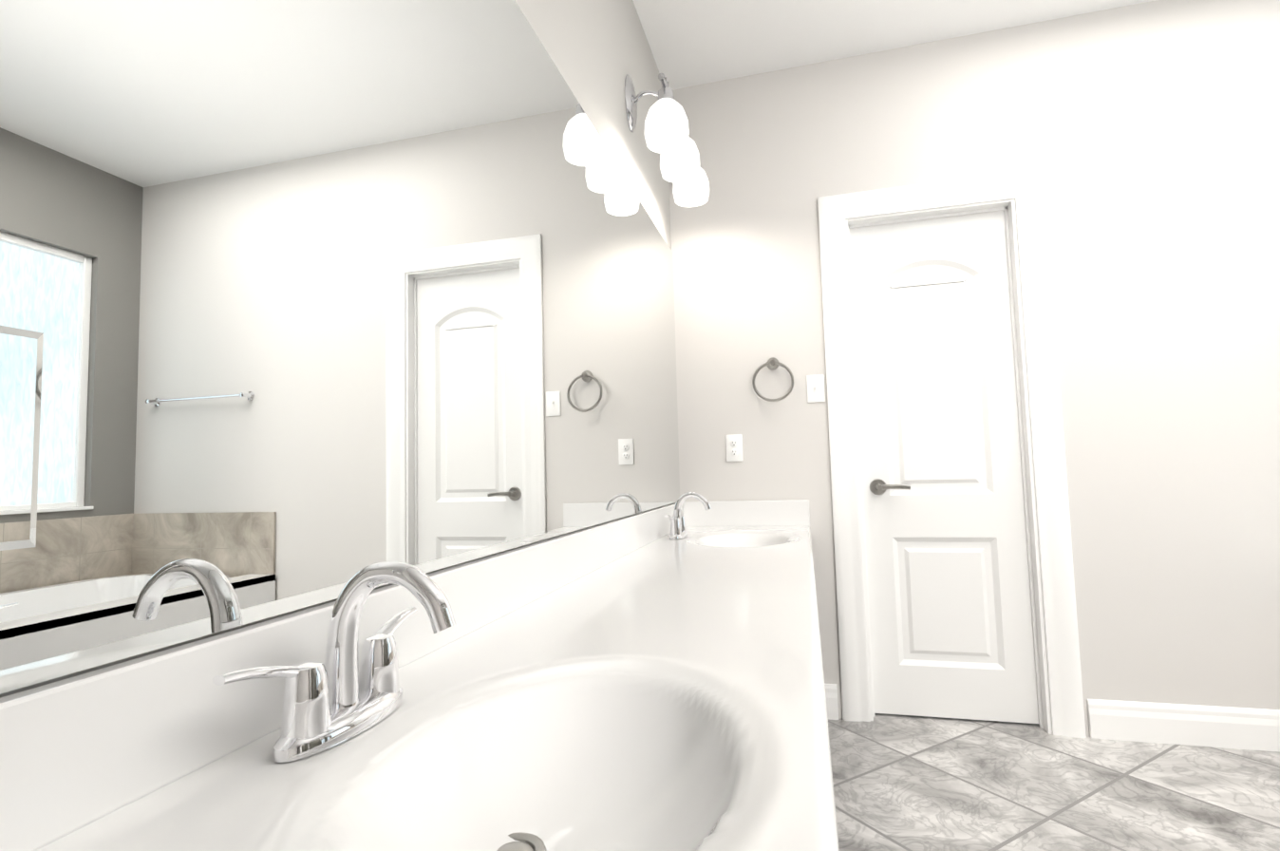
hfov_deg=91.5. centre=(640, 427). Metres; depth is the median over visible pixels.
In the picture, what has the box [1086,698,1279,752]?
baseboard
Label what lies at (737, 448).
outlet
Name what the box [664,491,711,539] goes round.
faucet
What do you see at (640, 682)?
bathroom vanity
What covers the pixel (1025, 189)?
door frame
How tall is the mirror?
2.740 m
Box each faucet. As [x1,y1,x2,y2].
[212,560,456,762]
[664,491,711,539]
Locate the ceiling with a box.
[632,0,1155,89]
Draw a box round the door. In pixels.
[849,210,1038,723]
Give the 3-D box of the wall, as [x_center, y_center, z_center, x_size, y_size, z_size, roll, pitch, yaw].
[1.747,-0.238,2.400,3.260,2.740,0.120,-3,-4,15]
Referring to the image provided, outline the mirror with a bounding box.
[0,0,679,697]
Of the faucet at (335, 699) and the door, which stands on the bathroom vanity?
the faucet at (335, 699)
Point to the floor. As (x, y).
(908, 782)
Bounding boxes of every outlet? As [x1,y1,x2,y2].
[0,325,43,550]
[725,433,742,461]
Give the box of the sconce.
[624,73,709,207]
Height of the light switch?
0.115 m
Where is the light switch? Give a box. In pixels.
[806,374,825,402]
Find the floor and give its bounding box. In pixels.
[828,713,1279,850]
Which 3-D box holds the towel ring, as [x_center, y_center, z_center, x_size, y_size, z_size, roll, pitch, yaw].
[0.560,-0.202,2.621,0.171,0.194,0.054,-3,-4,15]
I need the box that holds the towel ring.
[752,357,793,401]
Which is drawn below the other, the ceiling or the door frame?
the door frame
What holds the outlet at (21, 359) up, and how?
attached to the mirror
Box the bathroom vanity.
[0,499,839,850]
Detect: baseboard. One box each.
[824,683,838,719]
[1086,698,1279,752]
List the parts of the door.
handle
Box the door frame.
[817,167,1086,737]
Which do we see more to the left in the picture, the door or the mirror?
the mirror
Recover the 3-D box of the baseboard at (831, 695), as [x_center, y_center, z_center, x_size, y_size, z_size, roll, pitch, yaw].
[0.747,1.102,2.512,0.094,0.135,0.016,-3,-4,15]
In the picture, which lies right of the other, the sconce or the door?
the door

